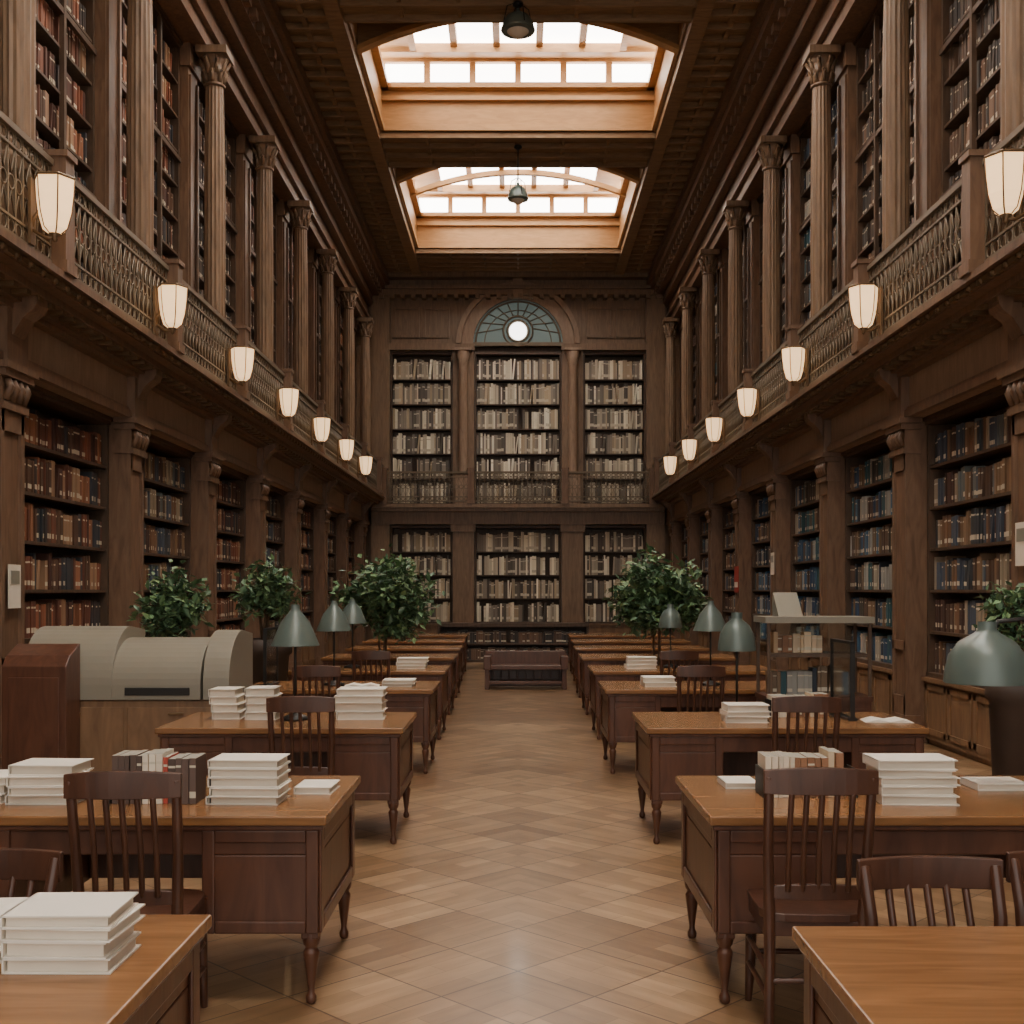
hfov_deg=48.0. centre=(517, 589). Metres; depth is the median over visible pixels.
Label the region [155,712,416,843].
writing desk
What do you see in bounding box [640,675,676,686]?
book stack
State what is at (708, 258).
column
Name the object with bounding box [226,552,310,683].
potted plant
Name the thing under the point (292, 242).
books
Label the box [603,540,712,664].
potted tree
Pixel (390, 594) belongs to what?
potted tree
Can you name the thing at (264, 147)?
column
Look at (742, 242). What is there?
books
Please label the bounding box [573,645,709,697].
writing desk
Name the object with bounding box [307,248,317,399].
pilaster
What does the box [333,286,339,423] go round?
pilaster
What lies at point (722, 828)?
writing desk
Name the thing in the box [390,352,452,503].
bookcase
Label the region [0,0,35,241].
column
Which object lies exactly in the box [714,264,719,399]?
bookcase
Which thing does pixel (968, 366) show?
trim
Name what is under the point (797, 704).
wooden chair
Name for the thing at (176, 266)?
gallery railing
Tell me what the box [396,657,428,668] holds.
book stack
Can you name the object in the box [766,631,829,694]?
books
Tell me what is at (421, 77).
skylight window
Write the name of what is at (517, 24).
pendant lamp
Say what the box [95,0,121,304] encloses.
pilaster
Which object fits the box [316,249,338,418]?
column
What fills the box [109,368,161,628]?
pilaster
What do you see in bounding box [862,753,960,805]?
book stack
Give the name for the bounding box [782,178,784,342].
books
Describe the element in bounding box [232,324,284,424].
gallery railing
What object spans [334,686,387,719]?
book stack
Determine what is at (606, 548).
bookcase
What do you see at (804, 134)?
bookcase
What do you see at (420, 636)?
writing desk
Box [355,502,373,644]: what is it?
pilaster
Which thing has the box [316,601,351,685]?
desk lamp
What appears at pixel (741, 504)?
pilaster
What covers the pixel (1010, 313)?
pilaster
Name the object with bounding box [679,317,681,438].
pilaster
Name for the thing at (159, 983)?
writing desk
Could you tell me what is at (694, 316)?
books
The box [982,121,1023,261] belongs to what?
gallery railing
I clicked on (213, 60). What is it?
column
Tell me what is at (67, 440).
bookcase
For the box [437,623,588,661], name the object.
bookcase
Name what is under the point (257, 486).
pilaster
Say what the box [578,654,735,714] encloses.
writing desk
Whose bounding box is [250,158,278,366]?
bookcase
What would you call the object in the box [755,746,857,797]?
books
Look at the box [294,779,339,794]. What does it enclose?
book
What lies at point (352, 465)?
gallery railing
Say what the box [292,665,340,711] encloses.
wooden chair
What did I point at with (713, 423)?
wall lantern
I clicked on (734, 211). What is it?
column
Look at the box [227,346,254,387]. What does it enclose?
wall lantern
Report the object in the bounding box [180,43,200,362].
pilaster
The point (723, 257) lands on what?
pilaster
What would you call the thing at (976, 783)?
book
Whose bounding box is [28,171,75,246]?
wall lantern
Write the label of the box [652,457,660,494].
gallery railing
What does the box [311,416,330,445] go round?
wall lantern
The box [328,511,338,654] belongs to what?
bookcase
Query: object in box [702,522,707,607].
books
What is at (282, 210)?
pilaster
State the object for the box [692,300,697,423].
bookcase
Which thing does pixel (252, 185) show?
books
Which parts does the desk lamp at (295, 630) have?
lamp shade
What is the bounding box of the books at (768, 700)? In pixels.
[765,691,833,716]
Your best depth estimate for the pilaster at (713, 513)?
24.78 m
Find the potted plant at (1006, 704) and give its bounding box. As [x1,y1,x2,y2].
[973,581,1023,775]
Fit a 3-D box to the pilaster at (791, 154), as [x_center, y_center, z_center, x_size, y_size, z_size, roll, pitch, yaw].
[4.600,-4.975,18.800,0.400,4.750,0.520,0,0,0]
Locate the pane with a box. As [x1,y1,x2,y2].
[509,322,526,339]
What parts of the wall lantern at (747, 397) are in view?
lamp shade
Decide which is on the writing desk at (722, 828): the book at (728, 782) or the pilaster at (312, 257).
the book at (728, 782)
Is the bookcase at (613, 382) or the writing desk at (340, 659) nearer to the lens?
the writing desk at (340, 659)
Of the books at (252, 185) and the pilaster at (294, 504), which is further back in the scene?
the pilaster at (294, 504)
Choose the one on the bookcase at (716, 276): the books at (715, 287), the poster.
the books at (715, 287)
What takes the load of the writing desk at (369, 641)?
on the floor
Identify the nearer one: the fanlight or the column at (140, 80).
the column at (140, 80)
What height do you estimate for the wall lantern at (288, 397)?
0.528 m
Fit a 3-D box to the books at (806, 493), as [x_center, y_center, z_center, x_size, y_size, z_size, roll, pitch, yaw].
[4.562,-0.402,17.255,0.225,2.562,2.507,0,0,0]
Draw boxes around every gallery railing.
[0,110,53,261]
[33,149,168,343]
[156,259,238,392]
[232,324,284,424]
[278,368,317,447]
[314,400,342,465]
[340,424,361,479]
[359,442,377,490]
[375,457,383,494]
[379,468,474,503]
[475,471,560,503]
[561,468,656,503]
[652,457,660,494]
[658,442,676,490]
[674,424,695,479]
[693,400,721,465]
[718,368,757,447]
[751,324,803,424]
[797,259,879,392]
[867,149,997,343]
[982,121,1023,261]
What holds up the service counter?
on the floor
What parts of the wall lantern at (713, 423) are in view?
lamp shade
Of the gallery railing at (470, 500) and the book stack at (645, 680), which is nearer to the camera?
the book stack at (645, 680)
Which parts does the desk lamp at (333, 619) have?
lamp shade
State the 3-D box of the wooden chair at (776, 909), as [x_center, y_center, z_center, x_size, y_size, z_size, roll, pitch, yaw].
[1.099,1.144,4.375,0.410,1.016,0.539,0,0,2]
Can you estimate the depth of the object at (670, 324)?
31.09 m
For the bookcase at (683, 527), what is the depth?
30.82 m
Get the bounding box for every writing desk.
[0,776,360,1003]
[0,915,211,1023]
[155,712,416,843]
[253,681,439,773]
[288,665,449,739]
[321,654,457,714]
[345,645,462,697]
[362,639,465,680]
[377,634,468,673]
[567,634,674,673]
[570,639,690,680]
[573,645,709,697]
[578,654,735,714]
[587,665,773,739]
[598,681,765,773]
[632,712,928,843]
[675,776,1023,1003]
[792,926,1023,1023]
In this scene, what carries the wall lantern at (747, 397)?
attached to the gallery balcony at (961, 308)
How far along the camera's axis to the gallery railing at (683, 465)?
26.66 m
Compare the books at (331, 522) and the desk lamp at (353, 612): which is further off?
the books at (331, 522)
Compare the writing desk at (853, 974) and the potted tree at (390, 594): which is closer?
the writing desk at (853, 974)
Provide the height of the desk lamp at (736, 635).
0.730 m
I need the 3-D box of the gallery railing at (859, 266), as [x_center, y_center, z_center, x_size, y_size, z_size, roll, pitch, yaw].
[3.820,-3.100,14.039,0.280,1.000,3.099,0,0,0]
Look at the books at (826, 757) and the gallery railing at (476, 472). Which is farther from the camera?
the gallery railing at (476, 472)
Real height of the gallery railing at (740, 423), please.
1.000 m
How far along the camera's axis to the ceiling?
22.50 m
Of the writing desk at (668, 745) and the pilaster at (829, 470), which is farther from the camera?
the pilaster at (829, 470)
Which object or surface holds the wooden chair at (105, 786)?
on the floor
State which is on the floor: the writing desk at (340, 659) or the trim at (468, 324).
the writing desk at (340, 659)
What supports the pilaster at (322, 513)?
on the floor
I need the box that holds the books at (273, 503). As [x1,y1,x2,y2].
[266,497,279,626]
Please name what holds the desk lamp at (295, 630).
on the writing desk at (380, 752)
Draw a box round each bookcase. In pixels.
[25,384,112,643]
[35,0,96,288]
[122,0,182,258]
[144,434,194,636]
[197,77,238,323]
[217,464,248,630]
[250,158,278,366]
[266,485,286,626]
[287,218,308,368]
[301,500,316,664]
[316,264,321,399]
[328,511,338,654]
[338,300,343,423]
[349,519,356,646]
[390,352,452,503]
[390,525,452,633]
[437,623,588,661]
[475,352,560,503]
[475,525,560,622]
[583,352,645,503]
[583,525,645,633]
[680,519,686,639]
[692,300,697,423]
[697,511,707,647]
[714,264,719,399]
[719,500,734,656]
[727,218,748,368]
[749,485,769,666]
[757,158,785,366]
[787,464,818,669]
[797,77,838,323]
[841,434,891,714]
[853,0,913,258]
[921,384,1010,766]
[939,0,1000,288]
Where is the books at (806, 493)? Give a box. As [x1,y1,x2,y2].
[795,480,818,615]
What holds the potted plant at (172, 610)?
on the floor
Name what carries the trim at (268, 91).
attached to the wall
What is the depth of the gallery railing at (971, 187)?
10.39 m
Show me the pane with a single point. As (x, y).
(517, 330)
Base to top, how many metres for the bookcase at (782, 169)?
4.740 m
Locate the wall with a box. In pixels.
[475,348,560,351]
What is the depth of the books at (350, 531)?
30.63 m
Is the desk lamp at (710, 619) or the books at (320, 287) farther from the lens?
the books at (320, 287)
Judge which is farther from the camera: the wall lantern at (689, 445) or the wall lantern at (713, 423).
the wall lantern at (689, 445)
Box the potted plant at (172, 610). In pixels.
[127,559,214,636]
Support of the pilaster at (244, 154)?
on the gallery balcony at (73, 308)
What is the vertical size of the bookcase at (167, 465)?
3.500 m
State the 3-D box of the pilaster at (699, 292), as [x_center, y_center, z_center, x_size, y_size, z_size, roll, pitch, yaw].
[4.600,-4.975,28.100,0.400,4.750,0.520,0,0,0]
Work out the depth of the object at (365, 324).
31.09 m
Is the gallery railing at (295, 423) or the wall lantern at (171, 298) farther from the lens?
the gallery railing at (295, 423)
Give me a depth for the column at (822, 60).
15.59 m
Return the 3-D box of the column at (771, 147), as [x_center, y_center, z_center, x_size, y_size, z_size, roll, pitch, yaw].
[4.140,-4.975,18.800,0.440,4.750,0.440,0,0,0]
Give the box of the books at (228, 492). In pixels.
[217,480,240,629]
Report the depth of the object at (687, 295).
27.99 m
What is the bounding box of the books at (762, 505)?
[755,498,769,614]
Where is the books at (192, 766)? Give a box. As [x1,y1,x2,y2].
[109,748,210,803]
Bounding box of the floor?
[71,662,1015,1023]
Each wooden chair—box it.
[0,848,62,897]
[63,771,207,1007]
[266,696,339,775]
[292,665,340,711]
[351,650,390,680]
[660,650,698,680]
[677,665,725,711]
[745,767,878,1023]
[772,696,840,752]
[856,855,1007,925]
[1006,850,1023,925]
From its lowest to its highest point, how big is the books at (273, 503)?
2.561 m
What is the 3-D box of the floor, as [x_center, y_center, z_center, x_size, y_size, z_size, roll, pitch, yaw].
[0.000,1.700,15.100,10.100,0.100,36.200,0,0,0]
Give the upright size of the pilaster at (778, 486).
4.060 m
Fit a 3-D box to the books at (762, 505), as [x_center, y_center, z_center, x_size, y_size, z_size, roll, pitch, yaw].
[4.562,-0.399,20.355,0.225,2.555,2.507,0,0,0]
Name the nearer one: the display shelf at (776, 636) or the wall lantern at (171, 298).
the display shelf at (776, 636)
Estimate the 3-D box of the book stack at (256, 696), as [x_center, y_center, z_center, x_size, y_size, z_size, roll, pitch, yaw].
[-1.763,0.782,7.998,0.230,0.215,0.257,0,0,0]
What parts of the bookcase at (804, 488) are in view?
case frame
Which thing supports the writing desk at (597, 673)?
on the floor
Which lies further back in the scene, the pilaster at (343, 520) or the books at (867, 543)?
the pilaster at (343, 520)
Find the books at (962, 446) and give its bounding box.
[934,406,1010,673]
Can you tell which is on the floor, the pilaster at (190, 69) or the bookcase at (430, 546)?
the bookcase at (430, 546)
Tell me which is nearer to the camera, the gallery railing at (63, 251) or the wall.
the gallery railing at (63, 251)
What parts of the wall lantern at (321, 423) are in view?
lamp shade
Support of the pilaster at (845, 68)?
on the gallery balcony at (961, 308)
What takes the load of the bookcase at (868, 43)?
on the gallery balcony at (961, 308)
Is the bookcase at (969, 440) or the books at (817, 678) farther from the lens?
the bookcase at (969, 440)
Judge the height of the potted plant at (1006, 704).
1.716 m
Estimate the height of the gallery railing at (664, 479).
1.000 m
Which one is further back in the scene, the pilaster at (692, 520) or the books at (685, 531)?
the books at (685, 531)
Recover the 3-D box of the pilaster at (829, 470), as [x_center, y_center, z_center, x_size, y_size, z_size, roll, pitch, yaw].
[4.360,-0.380,15.700,0.860,4.060,0.600,0,0,0]
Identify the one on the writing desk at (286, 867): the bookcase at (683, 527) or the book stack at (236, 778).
the book stack at (236, 778)
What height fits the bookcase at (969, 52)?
4.740 m
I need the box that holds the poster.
[734,566,738,592]
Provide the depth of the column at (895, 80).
12.48 m
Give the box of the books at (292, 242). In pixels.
[292,242,293,366]
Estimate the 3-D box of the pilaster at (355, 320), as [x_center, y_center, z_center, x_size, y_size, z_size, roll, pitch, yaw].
[-4.600,-4.975,31.200,0.400,4.750,0.520,0,0,0]
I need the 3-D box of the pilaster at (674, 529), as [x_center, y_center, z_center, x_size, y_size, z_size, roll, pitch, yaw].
[4.360,-0.380,31.200,0.860,4.060,0.600,0,0,0]
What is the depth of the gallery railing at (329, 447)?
23.44 m
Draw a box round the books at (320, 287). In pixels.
[319,284,321,394]
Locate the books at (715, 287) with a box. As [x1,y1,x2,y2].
[714,283,716,394]
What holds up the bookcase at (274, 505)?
on the floor
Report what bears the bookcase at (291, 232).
on the gallery balcony at (73, 308)
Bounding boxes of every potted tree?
[328,543,445,664]
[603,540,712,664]
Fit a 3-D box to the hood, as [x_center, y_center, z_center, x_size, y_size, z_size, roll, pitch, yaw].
[-3.018,0.568,9.226,1.595,0.555,0.808,0,0,0]
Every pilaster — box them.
[0,295,47,768]
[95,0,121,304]
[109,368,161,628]
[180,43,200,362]
[191,412,231,636]
[236,134,252,341]
[246,442,278,637]
[276,199,289,367]
[284,463,312,669]
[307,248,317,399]
[313,480,337,664]
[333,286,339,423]
[336,493,357,653]
[354,317,356,438]
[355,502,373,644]
[662,502,680,638]
[678,493,699,644]
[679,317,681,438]
[696,286,702,423]
[698,480,721,653]
[718,248,728,399]
[723,463,751,664]
[746,199,759,367]
[757,442,789,669]
[783,134,799,341]
[804,412,844,666]
[835,43,855,362]
[874,368,928,742]
[914,0,940,304]
[988,295,1023,594]
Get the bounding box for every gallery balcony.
[0,226,384,504]
[651,235,1023,504]
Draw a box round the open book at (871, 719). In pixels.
[860,716,912,722]
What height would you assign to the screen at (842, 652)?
0.540 m
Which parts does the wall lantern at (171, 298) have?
lamp shade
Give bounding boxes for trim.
[0,295,370,524]
[157,0,389,330]
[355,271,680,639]
[456,278,579,342]
[646,0,878,330]
[665,302,1023,524]
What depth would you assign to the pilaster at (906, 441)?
12.38 m
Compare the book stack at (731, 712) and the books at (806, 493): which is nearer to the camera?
the book stack at (731, 712)
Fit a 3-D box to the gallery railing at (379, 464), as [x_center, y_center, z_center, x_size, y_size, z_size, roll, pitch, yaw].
[-3.820,-3.100,31.997,0.280,1.000,1.814,0,0,0]
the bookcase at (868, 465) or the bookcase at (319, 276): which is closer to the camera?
the bookcase at (868, 465)
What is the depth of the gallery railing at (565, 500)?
32.08 m
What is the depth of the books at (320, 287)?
26.75 m
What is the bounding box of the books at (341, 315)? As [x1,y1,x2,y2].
[340,314,342,423]
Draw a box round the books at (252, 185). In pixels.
[251,176,253,342]
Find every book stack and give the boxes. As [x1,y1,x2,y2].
[0,769,7,803]
[0,892,144,973]
[0,897,27,962]
[5,758,93,804]
[206,753,291,804]
[208,686,245,718]
[245,685,282,719]
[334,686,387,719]
[382,678,416,686]
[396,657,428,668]
[624,656,656,668]
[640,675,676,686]
[720,702,770,722]
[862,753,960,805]
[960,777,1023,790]
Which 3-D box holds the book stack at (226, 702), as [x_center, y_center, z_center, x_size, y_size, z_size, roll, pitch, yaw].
[-2.018,0.786,8.021,0.221,0.207,0.253,0,0,0]
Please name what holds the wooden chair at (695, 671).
on the floor
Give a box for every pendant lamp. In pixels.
[501,0,534,38]
[508,145,527,204]
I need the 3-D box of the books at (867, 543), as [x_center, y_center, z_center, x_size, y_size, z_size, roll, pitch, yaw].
[4.562,-0.401,14.155,0.225,2.559,2.507,0,0,0]
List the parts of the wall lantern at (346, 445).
lamp shade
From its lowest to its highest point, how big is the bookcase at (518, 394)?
4.340 m
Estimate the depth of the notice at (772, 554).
18.78 m
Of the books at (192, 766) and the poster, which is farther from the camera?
the poster
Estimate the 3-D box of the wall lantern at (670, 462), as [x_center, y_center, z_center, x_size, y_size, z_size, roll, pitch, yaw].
[3.619,-2.910,27.250,0.356,0.528,0.283,0,0,0]
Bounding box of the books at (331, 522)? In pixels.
[328,520,333,606]
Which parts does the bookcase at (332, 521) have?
case frame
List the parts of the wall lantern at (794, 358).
lamp shade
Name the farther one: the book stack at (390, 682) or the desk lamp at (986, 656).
the book stack at (390, 682)
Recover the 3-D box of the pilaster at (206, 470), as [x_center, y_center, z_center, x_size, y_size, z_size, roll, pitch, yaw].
[-4.360,-0.380,15.700,0.860,4.060,0.600,0,0,0]
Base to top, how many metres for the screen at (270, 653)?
0.540 m
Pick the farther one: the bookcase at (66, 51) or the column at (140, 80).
the column at (140, 80)
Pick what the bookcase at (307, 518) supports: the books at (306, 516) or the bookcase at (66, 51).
the books at (306, 516)
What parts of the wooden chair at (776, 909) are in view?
seat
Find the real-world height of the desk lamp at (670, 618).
0.730 m
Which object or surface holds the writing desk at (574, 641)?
on the floor
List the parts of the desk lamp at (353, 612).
lamp shade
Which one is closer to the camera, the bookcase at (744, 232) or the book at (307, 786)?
the book at (307, 786)
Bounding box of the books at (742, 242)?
[742,242,743,366]
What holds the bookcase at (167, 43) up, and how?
on the gallery balcony at (73, 308)
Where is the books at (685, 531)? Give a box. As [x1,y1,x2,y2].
[684,528,686,570]
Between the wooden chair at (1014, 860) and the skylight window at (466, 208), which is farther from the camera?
the skylight window at (466, 208)
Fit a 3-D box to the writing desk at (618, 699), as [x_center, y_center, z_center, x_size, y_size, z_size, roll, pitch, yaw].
[1.805,1.270,10.750,2.050,0.760,1.000,0,0,0]
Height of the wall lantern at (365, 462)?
0.528 m
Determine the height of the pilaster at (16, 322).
4.060 m
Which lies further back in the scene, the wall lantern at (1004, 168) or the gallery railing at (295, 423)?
the gallery railing at (295, 423)
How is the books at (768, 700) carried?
on the writing desk at (668, 745)
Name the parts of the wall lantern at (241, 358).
lamp shade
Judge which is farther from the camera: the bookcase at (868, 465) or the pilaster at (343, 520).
the pilaster at (343, 520)
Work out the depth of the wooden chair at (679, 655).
12.10 m
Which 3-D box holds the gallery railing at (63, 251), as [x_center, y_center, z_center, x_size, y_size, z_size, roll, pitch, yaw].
[-3.820,-3.100,10.940,0.280,1.000,3.099,0,0,0]
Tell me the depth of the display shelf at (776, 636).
9.54 m
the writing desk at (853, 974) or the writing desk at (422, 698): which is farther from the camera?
the writing desk at (422, 698)
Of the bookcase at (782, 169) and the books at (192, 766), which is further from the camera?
the bookcase at (782, 169)
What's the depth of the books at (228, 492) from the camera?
17.81 m
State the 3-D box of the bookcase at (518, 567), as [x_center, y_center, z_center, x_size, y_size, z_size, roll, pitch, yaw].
[0.000,-0.090,32.740,2.460,3.480,0.460,0,0,0]
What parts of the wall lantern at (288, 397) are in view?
lamp shade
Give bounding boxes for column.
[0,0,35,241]
[113,0,156,329]
[194,44,233,379]
[249,135,279,415]
[287,200,313,440]
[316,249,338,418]
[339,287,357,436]
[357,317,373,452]
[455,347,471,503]
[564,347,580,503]
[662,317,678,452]
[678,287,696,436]
[697,249,719,418]
[722,200,748,440]
[756,135,786,415]
[802,44,841,379]
[879,0,922,329]
[1000,0,1023,246]
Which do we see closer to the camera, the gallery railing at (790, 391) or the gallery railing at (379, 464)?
the gallery railing at (790, 391)
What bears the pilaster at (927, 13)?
on the gallery balcony at (961, 308)
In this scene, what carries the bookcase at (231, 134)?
on the gallery balcony at (73, 308)
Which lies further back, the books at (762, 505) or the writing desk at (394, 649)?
the books at (762, 505)
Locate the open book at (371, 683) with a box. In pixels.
[345,682,379,685]
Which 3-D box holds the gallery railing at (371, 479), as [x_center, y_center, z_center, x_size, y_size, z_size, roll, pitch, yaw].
[-3.820,-3.100,29.539,0.280,1.000,3.099,0,0,0]
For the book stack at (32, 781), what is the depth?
4.77 m
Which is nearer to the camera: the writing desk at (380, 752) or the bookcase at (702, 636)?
the writing desk at (380, 752)
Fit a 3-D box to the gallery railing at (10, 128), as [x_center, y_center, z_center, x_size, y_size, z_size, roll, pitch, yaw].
[-3.820,-3.100,7.839,0.280,1.000,3.099,0,0,0]
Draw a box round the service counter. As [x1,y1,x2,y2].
[2,626,252,771]
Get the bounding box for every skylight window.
[352,23,683,132]
[395,168,640,248]
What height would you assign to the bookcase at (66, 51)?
4.740 m
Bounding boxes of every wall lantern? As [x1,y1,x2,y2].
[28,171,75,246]
[153,283,187,336]
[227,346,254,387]
[276,387,298,421]
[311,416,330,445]
[337,438,353,463]
[358,456,372,477]
[663,456,677,477]
[682,438,698,463]
[705,416,724,445]
[737,387,759,421]
[781,346,808,387]
[848,283,882,336]
[984,149,1023,223]
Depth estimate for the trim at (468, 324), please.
32.43 m
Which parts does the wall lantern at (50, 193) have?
lamp shade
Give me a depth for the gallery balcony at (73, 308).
11.70 m
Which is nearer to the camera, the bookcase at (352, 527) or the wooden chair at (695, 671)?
the wooden chair at (695, 671)
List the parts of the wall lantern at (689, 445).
lamp shade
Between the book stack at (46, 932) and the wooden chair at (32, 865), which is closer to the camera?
the book stack at (46, 932)
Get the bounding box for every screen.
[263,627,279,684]
[829,638,856,720]
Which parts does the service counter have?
panel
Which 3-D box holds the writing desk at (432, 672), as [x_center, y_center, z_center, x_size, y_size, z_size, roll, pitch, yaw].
[-1.675,1.270,13.100,1.750,0.760,1.000,0,0,0]
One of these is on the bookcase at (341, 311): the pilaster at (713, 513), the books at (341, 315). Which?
the books at (341, 315)
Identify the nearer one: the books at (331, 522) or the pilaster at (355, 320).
the books at (331, 522)
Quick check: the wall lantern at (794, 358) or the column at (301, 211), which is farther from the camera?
the column at (301, 211)
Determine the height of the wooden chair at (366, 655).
1.016 m
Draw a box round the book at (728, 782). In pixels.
[717,776,754,788]
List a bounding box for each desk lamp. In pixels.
[271,605,318,720]
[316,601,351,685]
[343,599,366,667]
[659,604,681,667]
[693,601,725,685]
[718,612,755,701]
[943,617,1023,686]
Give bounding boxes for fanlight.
[473,300,562,346]
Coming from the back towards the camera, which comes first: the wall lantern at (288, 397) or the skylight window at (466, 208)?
the skylight window at (466, 208)
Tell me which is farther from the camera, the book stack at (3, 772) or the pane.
the pane
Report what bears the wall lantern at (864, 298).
attached to the gallery balcony at (961, 308)
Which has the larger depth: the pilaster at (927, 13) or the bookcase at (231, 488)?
the bookcase at (231, 488)
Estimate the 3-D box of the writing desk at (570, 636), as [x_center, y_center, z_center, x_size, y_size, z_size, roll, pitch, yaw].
[2.025,1.270,22.900,2.050,0.760,1.000,0,0,0]
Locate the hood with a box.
[29,626,252,699]
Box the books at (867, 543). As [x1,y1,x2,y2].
[850,454,891,663]
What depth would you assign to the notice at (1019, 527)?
9.53 m
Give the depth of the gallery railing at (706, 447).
23.44 m
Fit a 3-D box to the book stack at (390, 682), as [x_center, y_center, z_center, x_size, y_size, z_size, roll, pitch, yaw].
[-1.101,0.860,10.703,0.302,0.060,0.304,0,0,0]
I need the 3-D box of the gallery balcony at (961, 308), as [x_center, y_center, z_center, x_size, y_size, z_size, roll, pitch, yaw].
[4.250,-2.475,15.000,1.100,0.250,36.000,0,0,0]
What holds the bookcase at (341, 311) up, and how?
on the gallery balcony at (73, 308)
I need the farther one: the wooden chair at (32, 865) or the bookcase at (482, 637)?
the bookcase at (482, 637)
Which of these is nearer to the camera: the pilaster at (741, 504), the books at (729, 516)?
the pilaster at (741, 504)
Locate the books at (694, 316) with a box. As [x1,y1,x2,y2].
[693,315,695,423]
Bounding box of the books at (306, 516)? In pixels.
[301,511,310,620]
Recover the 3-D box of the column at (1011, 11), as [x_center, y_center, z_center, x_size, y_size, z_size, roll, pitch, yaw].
[4.140,-4.975,9.500,0.440,4.750,0.440,0,0,0]
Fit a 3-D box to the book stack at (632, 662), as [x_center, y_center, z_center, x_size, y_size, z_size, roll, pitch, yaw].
[1.402,0.825,13.109,0.363,0.129,0.310,0,0,0]
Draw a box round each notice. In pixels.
[8,564,20,607]
[771,552,773,574]
[1015,522,1023,565]
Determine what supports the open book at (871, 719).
on the writing desk at (668, 745)
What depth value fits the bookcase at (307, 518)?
24.43 m
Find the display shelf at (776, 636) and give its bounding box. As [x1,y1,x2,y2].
[753,616,874,711]
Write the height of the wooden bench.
0.620 m
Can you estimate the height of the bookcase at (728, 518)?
3.500 m
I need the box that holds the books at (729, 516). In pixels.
[725,509,734,622]
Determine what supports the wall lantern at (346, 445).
attached to the gallery balcony at (73, 308)
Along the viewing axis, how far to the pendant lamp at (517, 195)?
22.91 m
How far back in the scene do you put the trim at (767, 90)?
19.91 m
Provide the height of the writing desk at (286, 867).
0.760 m
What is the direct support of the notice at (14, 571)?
attached to the pilaster at (16, 322)
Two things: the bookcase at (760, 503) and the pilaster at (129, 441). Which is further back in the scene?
the bookcase at (760, 503)
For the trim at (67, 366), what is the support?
attached to the wall
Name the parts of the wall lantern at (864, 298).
lamp shade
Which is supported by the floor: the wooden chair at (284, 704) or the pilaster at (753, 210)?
the wooden chair at (284, 704)
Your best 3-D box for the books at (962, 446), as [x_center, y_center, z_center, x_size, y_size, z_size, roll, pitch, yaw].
[4.562,-0.402,11.055,0.225,2.562,2.507,0,0,0]
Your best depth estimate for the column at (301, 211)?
21.79 m
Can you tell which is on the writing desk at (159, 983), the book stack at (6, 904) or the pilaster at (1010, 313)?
the book stack at (6, 904)
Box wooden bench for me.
[484,651,567,689]
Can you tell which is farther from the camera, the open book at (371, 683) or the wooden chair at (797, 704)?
the open book at (371, 683)
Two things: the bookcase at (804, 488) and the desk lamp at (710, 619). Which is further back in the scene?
the bookcase at (804, 488)
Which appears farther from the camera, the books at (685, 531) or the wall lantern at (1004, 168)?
the books at (685, 531)
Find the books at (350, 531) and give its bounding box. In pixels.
[349,527,351,585]
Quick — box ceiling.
[276,0,759,274]
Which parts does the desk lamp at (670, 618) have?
lamp shade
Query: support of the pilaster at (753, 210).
on the gallery balcony at (961, 308)

